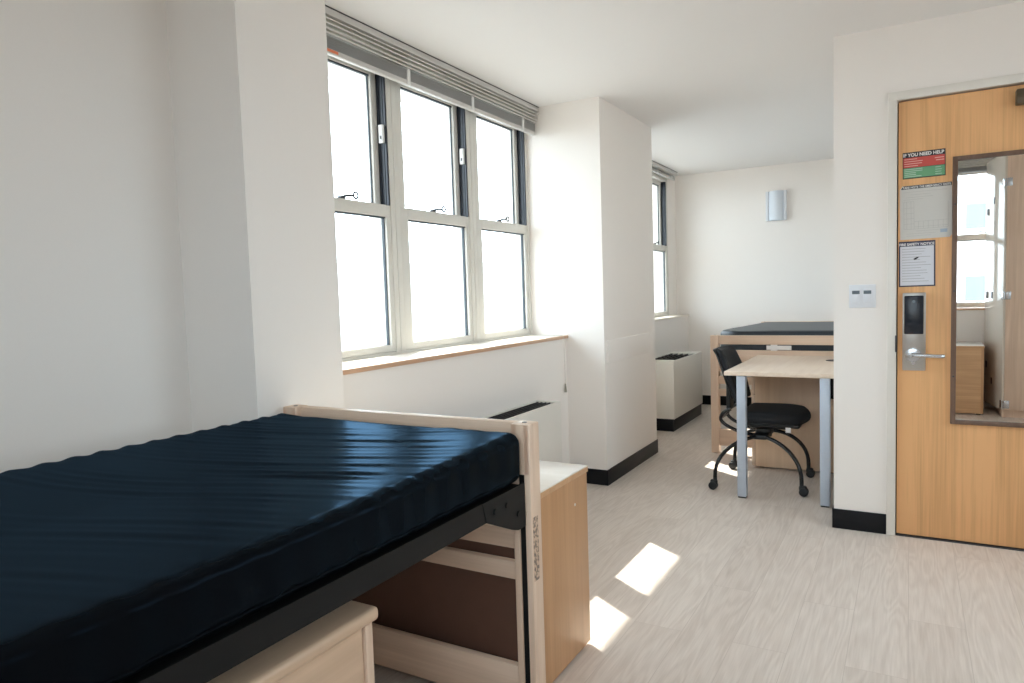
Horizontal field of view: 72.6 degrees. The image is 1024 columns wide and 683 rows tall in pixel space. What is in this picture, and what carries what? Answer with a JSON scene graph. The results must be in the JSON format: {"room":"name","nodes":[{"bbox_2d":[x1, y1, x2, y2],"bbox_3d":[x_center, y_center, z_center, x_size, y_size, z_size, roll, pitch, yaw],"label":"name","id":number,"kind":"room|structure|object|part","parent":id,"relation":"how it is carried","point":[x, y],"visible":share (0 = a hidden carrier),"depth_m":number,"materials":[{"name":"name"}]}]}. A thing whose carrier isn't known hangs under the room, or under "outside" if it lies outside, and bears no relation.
{"room":"dorm room","nodes":[
{"label":"dorm room","id":0,"kind":"room"},
{"bbox_2d":[165,0,343,431],"bbox_3d":[-0.905,-0.123,2.535,0.364,2.460,0.402,0,4,30],"label":"pier","id":1,"kind":"object","parent":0,"point":[249,80],"visible":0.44,"depth_m":2.36,"materials":[{"name":"white paint"}]},
{"bbox_2d":[0,0,676,472],"bbox_3d":[-0.305,-0.248,4.103,0.190,2.460,8.740,0,4,30],"label":"wall","id":2,"kind":"structure","parent":0,"point":[94,355],"depth_m":2.16,"materials":[{"name":"white paint"}]},
{"bbox_2d":[327,55,567,374],"bbox_3d":[-0.361,-0.665,3.673,0.394,1.447,2.175,0,4,30],"label":"window","id":3,"kind":"structure","parent":2,"relation":"in","point":[396,346],"depth_m":3.64,"materials":[{"name":"beige paint"}]},
{"bbox_3d":[-0.821,-0.947,3.145,0.036,0.706,0.624,0,4,30],"label":"sash","id":4,"kind":"part","parent":3,"relation":"part of","materials":[{"name":"beige paint"}]},
{"bbox_3d":[-0.757,-0.285,3.168,0.043,0.715,0.630,0,4,30],"label":"sash","id":5,"kind":"part","parent":3,"relation":"part of","materials":[{"name":"beige paint"}]},
{"bbox_3d":[-0.799,-0.618,3.163,0.120,1.443,0.698,0,4,30],"label":"frame","id":6,"kind":"part","parent":3,"relation":"part of","materials":[{"name":"beige paint"}]},
{"bbox_3d":[-0.474,-0.999,3.751,0.036,0.706,0.624,0,4,30],"label":"sash","id":7,"kind":"part","parent":3,"relation":"part of","materials":[{"name":"beige paint"}]},
{"bbox_2d":[325,5,538,135],"bbox_3d":[-0.371,-1.357,3.646,0.084,0.182,2.110,0,4,29],"label":"blind","id":8,"kind":"object","parent":3,"relation":"attached to","point":[339,48],"visible":0.8,"depth_m":3.46,"materials":[{"name":"grey"}]},
{"bbox_3d":[-0.492,-1.320,3.378,0.032,0.152,0.024,0,4,29],"label":"ladder cord","id":9,"kind":"part","parent":8,"relation":"part of","materials":[{"name":"white fabric"}]},
{"bbox_3d":[-0.370,-1.281,3.651,0.026,0.022,2.104,0,4,29],"label":"rail","id":10,"kind":"part","parent":8,"relation":"part of","materials":[{"name":"grey"}]},
{"bbox_3d":[-0.209,-1.363,3.882,0.032,0.152,0.024,0,4,29],"label":"ladder cord","id":11,"kind":"part","parent":8,"relation":"part of","materials":[{"name":"white fabric"}]},
{"bbox_3d":[0.078,-1.407,4.395,0.032,0.152,0.024,0,4,29],"label":"ladder cord","id":12,"kind":"part","parent":8,"relation":"part of","materials":[{"name":"white fabric"}]},
{"bbox_3d":[-0.453,-0.670,3.769,0.120,1.443,0.698,0,4,30],"label":"frame","id":13,"kind":"part","parent":3,"relation":"part of","materials":[{"name":"beige paint"}]},
{"bbox_3d":[-0.410,-0.337,3.774,0.043,0.715,0.630,0,4,30],"label":"sash","id":14,"kind":"part","parent":3,"relation":"part of","materials":[{"name":"beige paint"}]},
{"bbox_3d":[-0.343,0.046,3.719,0.389,0.020,2.168,0,4,30],"label":"sill","id":15,"kind":"part","parent":3,"relation":"part of","materials":[{"name":"beige laminate"}]},
{"bbox_3d":[-0.128,-1.051,4.358,0.036,0.706,0.624,0,4,30],"label":"sash","id":16,"kind":"part","parent":3,"relation":"part of","materials":[{"name":"beige paint"}]},
{"bbox_3d":[-0.106,-0.722,4.376,0.120,1.443,0.698,0,4,30],"label":"frame","id":17,"kind":"part","parent":3,"relation":"part of","materials":[{"name":"beige paint"}]},
{"bbox_3d":[-0.063,-0.389,4.381,0.043,0.715,0.630,0,4,30],"label":"sash","id":18,"kind":"part","parent":3,"relation":"part of","materials":[{"name":"beige paint"}]},
{"bbox_2d":[543,335,566,391],"bbox_3d":[0.242,0.142,4.579,0.259,0.372,0.027,1,5,36],"label":"blind pull cord","id":19,"kind":"object","parent":3,"relation":"hanging from","point":[565,387],"visible":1,"depth_m":4.52,"materials":[{"name":"grey plastic"}]},
{"bbox_2d":[652,172,688,320],"bbox_3d":[1.188,-0.906,6.513,0.265,1.446,2.388,0,4,30],"label":"window","id":20,"kind":"structure","parent":2,"relation":"in","point":[661,245],"depth_m":7.26,"materials":[{"name":"beige paint"}]},
{"bbox_3d":[1.387,-1.278,7.007,0.036,0.706,0.624,0,4,30],"label":"sash","id":21,"kind":"part","parent":20,"relation":"part of","materials":[{"name":"beige paint"}]},
{"bbox_3d":[1.451,-0.616,7.030,0.043,0.715,0.630,0,4,30],"label":"sash","id":22,"kind":"part","parent":20,"relation":"part of","materials":[{"name":"beige paint"}]},
{"bbox_3d":[1.408,-0.950,7.025,0.120,1.443,0.698,0,4,30],"label":"frame","id":23,"kind":"part","parent":20,"relation":"part of","materials":[{"name":"beige paint"}]},
{"bbox_2d":[652,161,677,180],"bbox_3d":[1.169,-1.637,6.358,0.082,0.086,2.090,0,4,30],"label":"blind","id":24,"kind":"object","parent":20,"relation":"attached to","point":[657,168],"visible":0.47,"depth_m":6.89,"materials":[{"name":"grey"}]},
{"bbox_3d":[1.169,-1.609,6.361,0.026,0.022,2.084,0,4,30],"label":"rail","id":25,"kind":"part","parent":24,"relation":"part of","materials":[{"name":"grey metal"}]},
{"bbox_3d":[1.222,-0.197,6.582,0.265,0.020,2.341,0,4,30],"label":"sill","id":26,"kind":"part","parent":20,"relation":"part of","materials":[{"name":"beige laminate"}]},
{"bbox_2d":[343,339,568,462],"bbox_3d":[-0.359,0.531,3.768,0.439,0.955,2.180,0,4,30],"label":"wall","id":27,"kind":"structure","parent":0,"point":[477,385],"depth_m":3.59,"materials":[{"name":"white paint"}]},
{"bbox_2d":[655,316,688,356],"bbox_3d":[1.229,0.284,6.674,0.311,0.955,2.450,0,4,30],"label":"wall","id":28,"kind":"structure","parent":0,"point":[671,335],"depth_m":7.01,"materials":[{"name":"white paint"}]},
{"bbox_2d":[325,0,1023,175],"bbox_3d":[1.461,-1.537,2.983,5.060,0.150,8.740,0,4,30],"label":"ceiling","id":29,"kind":"structure","parent":0,"point":[718,85],"depth_m":3.60,"materials":[{"name":"white paint"}]},
{"bbox_2d":[374,404,1023,682],"bbox_3d":[1.543,1.051,3.158,5.060,0.120,8.740,0,4,30],"label":"floor","id":30,"kind":"structure","parent":0,"point":[690,581],"depth_m":2.87,"materials":[{"name":"beige laminate"}]},
{"bbox_2d":[207,600,377,682],"bbox_3d":[-0.684,0.882,1.276,0.557,0.612,0.762,0,4,30],"label":"dresser","id":31,"kind":"object","parent":30,"relation":"on","point":[337,647],"visible":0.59,"depth_m":1.34,"materials":[{"name":"brown wood"}]},
{"bbox_3d":[-0.482,0.696,1.145,0.017,0.165,0.686,0,4,30],"label":"drawer","id":32,"kind":"part","parent":31,"relation":"part of","materials":[{"name":"brown wood"}]},
{"bbox_2d":[119,404,545,682],"bbox_3d":[-0.846,0.744,1.291,0.947,0.896,2.120,0,4,30],"label":"frame","id":33,"kind":"object","parent":30,"relation":"on","point":[510,517],"visible":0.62,"depth_m":1.92,"materials":[{"name":"brown wood"}]},
{"bbox_2d":[0,413,519,682],"bbox_3d":[-0.866,0.384,1.272,0.937,0.144,1.992,0,4,30],"label":"mattress","id":34,"kind":"object","parent":33,"relation":"on","point":[114,564],"visible":1,"depth_m":1.30,"materials":[{"name":"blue plastic"}]},
{"bbox_3d":[-0.722,0.663,2.403,0.058,0.891,0.060,0,4,30],"label":"post","id":35,"kind":"part","parent":33,"relation":"part of","materials":[{"name":"brown wood"}]},
{"bbox_3d":[-0.479,0.487,1.059,0.045,0.053,1.992,0,4,30],"label":"rail","id":36,"kind":"part","parent":33,"relation":"part of","materials":[{"name":"black metal"}]},
{"bbox_3d":[-0.345,0.255,2.164,0.834,0.066,0.032,0,4,30],"label":"rail","id":37,"kind":"part","parent":33,"relation":"part of","materials":[{"name":"brown wood"}]},
{"bbox_3d":[-0.322,0.991,2.213,0.834,0.126,0.022,0,4,30],"label":"rail","id":38,"kind":"part","parent":33,"relation":"part of","materials":[{"name":"brown wood"}]},
{"bbox_3d":[0.049,0.668,1.963,0.058,0.891,0.060,0,4,30],"label":"post","id":39,"kind":"part","parent":33,"relation":"part of","materials":[{"name":"brown wood"}]},
{"bbox_2d":[352,460,590,682],"bbox_3d":[-0.167,0.769,2.462,0.765,0.644,0.506,0,4,30],"label":"chest","id":40,"kind":"object","parent":30,"relation":"on","point":[469,609],"visible":0.4,"depth_m":2.24,"materials":[{"name":"brown wood"}]},
{"bbox_3d":[-0.286,0.792,2.254,0.721,0.610,0.012,0,4,30],"label":"panel","id":41,"kind":"part","parent":40,"relation":"part of","materials":[{"name":"brown wood"}]},
{"bbox_2d":[482,400,561,462],"bbox_3d":[-0.132,0.711,3.547,0.159,0.612,1.465,0,4,30],"label":"heater","id":42,"kind":"object","parent":30,"relation":"on","point":[547,413],"visible":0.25,"depth_m":3.97,"materials":[{"name":"beige metal"}]},
{"bbox_2d":[488,402,551,419],"bbox_3d":[-0.129,0.432,3.553,0.135,0.044,1.344,0,4,30],"label":"grille","id":43,"kind":"object","parent":42,"relation":"attached to","point":[531,410],"depth_m":3.87,"materials":[{"name":"black metal"}]},
{"bbox_2d":[527,96,656,469],"bbox_3d":[0.596,-0.336,4.989,0.536,2.460,1.014,0,4,30],"label":"wall pier","id":44,"kind":"object","parent":30,"relation":"on","point":[589,160],"visible":0.86,"depth_m":4.56,"materials":[{"name":"white paint"}]},
{"bbox_2d":[586,439,657,485],"bbox_3d":[0.698,0.840,5.032,0.402,0.101,1.028,0,4,30],"label":"baseboard","id":45,"kind":"object","parent":44,"relation":"attached to","point":[594,476],"visible":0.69,"depth_m":4.70,"materials":[{"name":"black plastic"}]},
{"bbox_2d":[607,332,650,362],"bbox_3d":[0.823,0.035,4.846,0.008,0.145,0.839,0,4,30],"label":"plate","id":46,"kind":"object","parent":44,"relation":"attached to","point":[625,347],"visible":1,"depth_m":4.79,"materials":[{"name":"white paint"}]},
{"bbox_2d":[655,351,702,431],"bbox_3d":[1.532,0.446,6.587,0.287,0.625,0.955,0,4,30],"label":"heater","id":47,"kind":"object","parent":30,"relation":"on","point":[679,396],"visible":0.82,"depth_m":6.26,"materials":[{"name":"beige metal"}]},
{"bbox_2d":[655,353,691,359],"bbox_3d":[1.501,0.165,6.534,0.263,0.044,0.699,0,4,30],"label":"grille","id":48,"kind":"object","parent":47,"relation":"attached to","point":[668,356],"depth_m":6.57,"materials":[{"name":"black metal"}]},
{"bbox_2d":[708,345,814,496],"bbox_3d":[1.589,0.470,4.440,0.609,0.862,0.609,0,4,30],"label":"desk chair","id":49,"kind":"object","parent":30,"relation":"on","point":[763,419],"visible":0.85,"depth_m":4.38,"materials":[{"name":"black plastic"}]},
{"bbox_3d":[1.439,0.207,4.561,0.173,0.344,0.410,0,4,30],"label":"backrest","id":50,"kind":"part","parent":49,"relation":"part of","materials":[{"name":"black plastic"}]},
{"bbox_3d":[1.423,0.718,4.365,0.362,0.258,0.040,-3,4,-11],"label":"leg","id":51,"kind":"part","parent":49,"relation":"part of","materials":[{"name":"black metal"}]},
{"bbox_3d":[1.611,0.690,4.687,0.033,0.258,0.297,-5,5,-38],"label":"leg","id":52,"kind":"part","parent":49,"relation":"part of","materials":[{"name":"black metal"}]},
{"bbox_3d":[1.686,0.458,4.441,0.400,0.086,0.456,0,4,30],"label":"seat","id":53,"kind":"part","parent":49,"relation":"part of","materials":[{"name":"black fabric"}]},
{"bbox_3d":[1.638,0.717,4.276,0.036,0.258,0.349,-4,5,-31],"label":"leg","id":54,"kind":"part","parent":49,"relation":"part of","materials":[{"name":"black metal"}]},
{"bbox_3d":[1.794,0.692,4.566,0.300,0.258,0.030,-1,4,14],"label":"leg","id":55,"kind":"part","parent":49,"relation":"part of","materials":[{"name":"black metal"}]},
{"bbox_2d":[710,321,833,452],"bbox_3d":[2.437,0.324,5.952,0.946,0.896,2.120,0,4,30],"label":"frame","id":56,"kind":"object","parent":30,"relation":"on","point":[720,437],"visible":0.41,"depth_m":5.15,"materials":[{"name":"brown wood"}]},
{"bbox_3d":[1.542,0.397,5.280,0.058,0.891,0.060,0,4,30],"label":"post","id":57,"kind":"part","parent":56,"relation":"part of","materials":[{"name":"brown wood"}]},
{"bbox_3d":[1.933,0.726,5.074,0.834,0.126,0.022,0,4,30],"label":"rail","id":58,"kind":"part","parent":56,"relation":"part of","materials":[{"name":"brown wood"}]},
{"bbox_3d":[1.909,-0.010,5.024,0.834,0.066,0.032,0,4,30],"label":"rail","id":59,"kind":"part","parent":56,"relation":"part of","materials":[{"name":"brown wood"}]},
{"bbox_2d":[721,322,833,350],"bbox_3d":[2.426,-0.061,5.925,0.910,0.182,1.980,0,4,30],"label":"mattress","id":60,"kind":"object","parent":56,"relation":"on","point":[765,328],"visible":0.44,"depth_m":5.19,"materials":[{"name":"blue plastic"}]},
{"bbox_3d":[2.939,-0.165,6.824,0.834,0.066,0.032,0,4,30],"label":"rail","id":61,"kind":"part","parent":56,"relation":"part of","materials":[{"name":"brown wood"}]},
{"bbox_2d":[724,355,833,507],"bbox_3d":[1.795,0.513,4.464,0.611,0.760,1.070,0,4,30],"label":"desk","id":62,"kind":"object","parent":30,"relation":"on","point":[822,367],"visible":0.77,"depth_m":4.10,"materials":[{"name":"laminate"}]},
{"bbox_3d":[1.365,0.559,4.137,0.051,0.724,0.051,0,4,30],"label":"leg","id":63,"kind":"part","parent":62,"relation":"part of","materials":[{"name":"silver metal"}]},
{"bbox_3d":[1.758,0.562,3.913,0.051,0.724,0.051,0,4,30],"label":"leg","id":64,"kind":"part","parent":62,"relation":"part of","materials":[{"name":"silver metal"}]},
{"bbox_2d":[831,379,833,398],"bbox_3d":[1.972,0.237,4.223,0.040,0.132,0.630,0,4,30],"label":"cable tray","id":65,"kind":"object","parent":62,"relation":"on","point":[832,380],"depth_m":3.95,"materials":[{"name":"black metal"}]},
{"bbox_2d":[751,376,833,472],"bbox_3d":[1.948,0.515,4.815,0.535,0.700,0.290,0,4,30],"label":"dresser","id":66,"kind":"object","parent":30,"relation":"on","point":[805,392],"visible":0.38,"depth_m":4.68,"materials":[{"name":"brown wood"}]},
{"bbox_3d":[1.728,0.258,4.920,0.022,0.183,0.289,0,4,30],"label":"drawer","id":67,"kind":"part","parent":66,"relation":"part of","materials":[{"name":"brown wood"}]},
{"bbox_3d":[1.742,0.689,4.949,0.022,0.312,0.289,0,4,30],"label":"drawer","id":68,"kind":"part","parent":66,"relation":"part of","materials":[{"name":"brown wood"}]},
{"bbox_2d":[834,1,1023,513],"bbox_3d":[2.748,-0.269,2.980,2.486,2.460,0.200,0,4,30],"label":"wall","id":69,"kind":"structure","parent":30,"relation":"on","point":[869,65],"depth_m":3.41,"materials":[{"name":"white paint"}]},
{"bbox_2d":[849,284,875,307],"bbox_3d":[1.729,-0.224,3.443,0.119,0.114,0.013,0,4,30],"label":"light switch","id":70,"kind":"object","parent":69,"relation":"attached to","point":[860,296],"visible":1,"depth_m":3.44,"materials":[{"name":"white plastic"}]},
{"bbox_2d":[886,73,1023,550],"bbox_3d":[2.298,-0.114,3.210,1.003,2.149,0.260,0,4,30],"label":"door","id":71,"kind":"structure","parent":69,"relation":"attached to","point":[946,482],"depth_m":3.30,"materials":[{"name":"beige wood"}]},
{"bbox_3d":[1.930,-0.047,3.349,0.097,0.374,0.014,0,4,30],"label":"lock plate","id":72,"kind":"part","parent":71,"relation":"part of","materials":[{"name":"silver metal"}]},
{"bbox_2d":[899,240,934,286],"bbox_3d":[1.931,-0.371,3.327,0.151,0.216,0.002,0,4,30],"label":"notice","id":73,"kind":"object","parent":71,"relation":"attached to","point":[916,258],"visible":1,"depth_m":3.33,"materials":[{"name":"white paper"}]},
{"bbox_2d":[902,248,930,281],"bbox_3d":[1.930,-0.365,3.328,0.119,0.156,0.001,0,4,30],"label":"print","id":74,"kind":"object","parent":73,"relation":"attached to","point":[916,262],"depth_m":3.33,"materials":[{"name":"grey paper"}]},
{"bbox_2d":[903,148,945,179],"bbox_3d":[1.939,-0.835,3.283,0.174,0.124,0.002,0,4,30],"label":"notice","id":75,"kind":"object","parent":71,"relation":"attached to","point":[928,163],"visible":1,"depth_m":3.28,"materials":[{"name":"multicoloured"}]},
{"bbox_2d":[904,166,941,177],"bbox_3d":[1.937,-0.800,3.286,0.152,0.037,0.001,0,4,30],"label":"print","id":76,"kind":"object","parent":75,"relation":"attached to","point":[909,171],"depth_m":3.29,"materials":[{"name":"green paper"}]},
{"bbox_3d":[1.938,-0.848,3.282,0.168,0.046,0.001,0,4,30],"label":"red panel","id":77,"kind":"part","parent":75,"relation":"part of","materials":[{"name":"red paper"}]},
{"bbox_2d":[904,156,943,166],"bbox_3d":[1.938,-0.848,3.281,0.161,0.035,0.001,0,4,30],"label":"print","id":78,"kind":"object","parent":75,"relation":"on","point":[909,161],"depth_m":3.28,"materials":[{"name":"red paper"}]},
{"bbox_3d":[1.940,-0.800,3.285,0.168,0.046,0.001,0,4,30],"label":"green panel","id":79,"kind":"part","parent":75,"relation":"part of","materials":[{"name":"green paper"}]},
{"bbox_3d":[1.956,0.065,3.304,0.165,0.068,0.058,0,4,30],"label":"lever","id":80,"kind":"part","parent":71,"relation":"part of","materials":[{"name":"silver metal"}]},
{"bbox_2d":[900,181,951,239],"bbox_3d":[1.954,-0.615,3.293,0.212,0.254,0.002,-1,4,30],"label":"evacuation plan","id":81,"kind":"object","parent":71,"relation":"attached to","point":[925,209],"visible":1,"depth_m":3.29,"materials":[{"name":"grey paper"}]},
{"bbox_2d":[950,149,1023,427],"bbox_3d":[2.214,-0.230,3.167,0.369,1.244,0.018,0,4,30],"label":"mirror","id":82,"kind":"object","parent":71,"relation":"attached to","point":[987,372],"visible":1,"depth_m":3.19,"materials":[{"name":"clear mirror"}]},
{"bbox_2d":[675,158,833,394],"bbox_3d":[2.532,-0.554,7.301,2.650,2.460,0.250,0,4,30],"label":"wall","id":83,"kind":"structure","parent":0,"point":[736,267],"depth_m":7.17,"materials":[{"name":"white paint"}]},
{"bbox_2d":[702,395,751,406],"bbox_3d":[2.686,0.633,7.166,1.735,0.101,0.007,0,4,30],"label":"baseboard","id":84,"kind":"structure","parent":83,"relation":"attached to","point":[706,398],"depth_m":7.42,"materials":[{"name":"black plastic"}]},
{"bbox_2d":[766,190,786,220],"bbox_3d":[2.639,-1.358,6.972,0.197,0.292,0.091,0,4,30],"label":"wall sconce","id":85,"kind":"object","parent":83,"relation":"attached to","point":[776,201],"visible":1,"depth_m":6.94,"materials":[{"name":"white plastic"}]},
{"bbox_3d":[2.575,-1.360,7.032,0.027,0.292,0.047,0,4,30],"label":"trim","id":86,"kind":"part","parent":85,"relation":"part of","materials":[{"name":"white plastic"}]},
{"bbox_3d":[2.723,-1.359,6.948,0.027,0.292,0.047,0,4,30],"label":"trim","id":87,"kind":"part","parent":85,"relation":"part of","materials":[{"name":"white plastic"}]},
{"bbox_3d":[2.682,-0.412,5.131,0.236,2.460,3.480,0,4,30],"label":"wall","id":88,"kind":"structure","parent":0,"visible":0},
{"bbox_2d":[832,505,885,533],"bbox_3d":[2.651,0.774,5.096,0.244,0.101,3.627,0,4,30],"label":"baseboard","id":89,"kind":"structure","parent":88,"relation":"attached to","point":[841,518],"depth_m":3.52,"materials":[{"name":"black plastic"}]}
]}

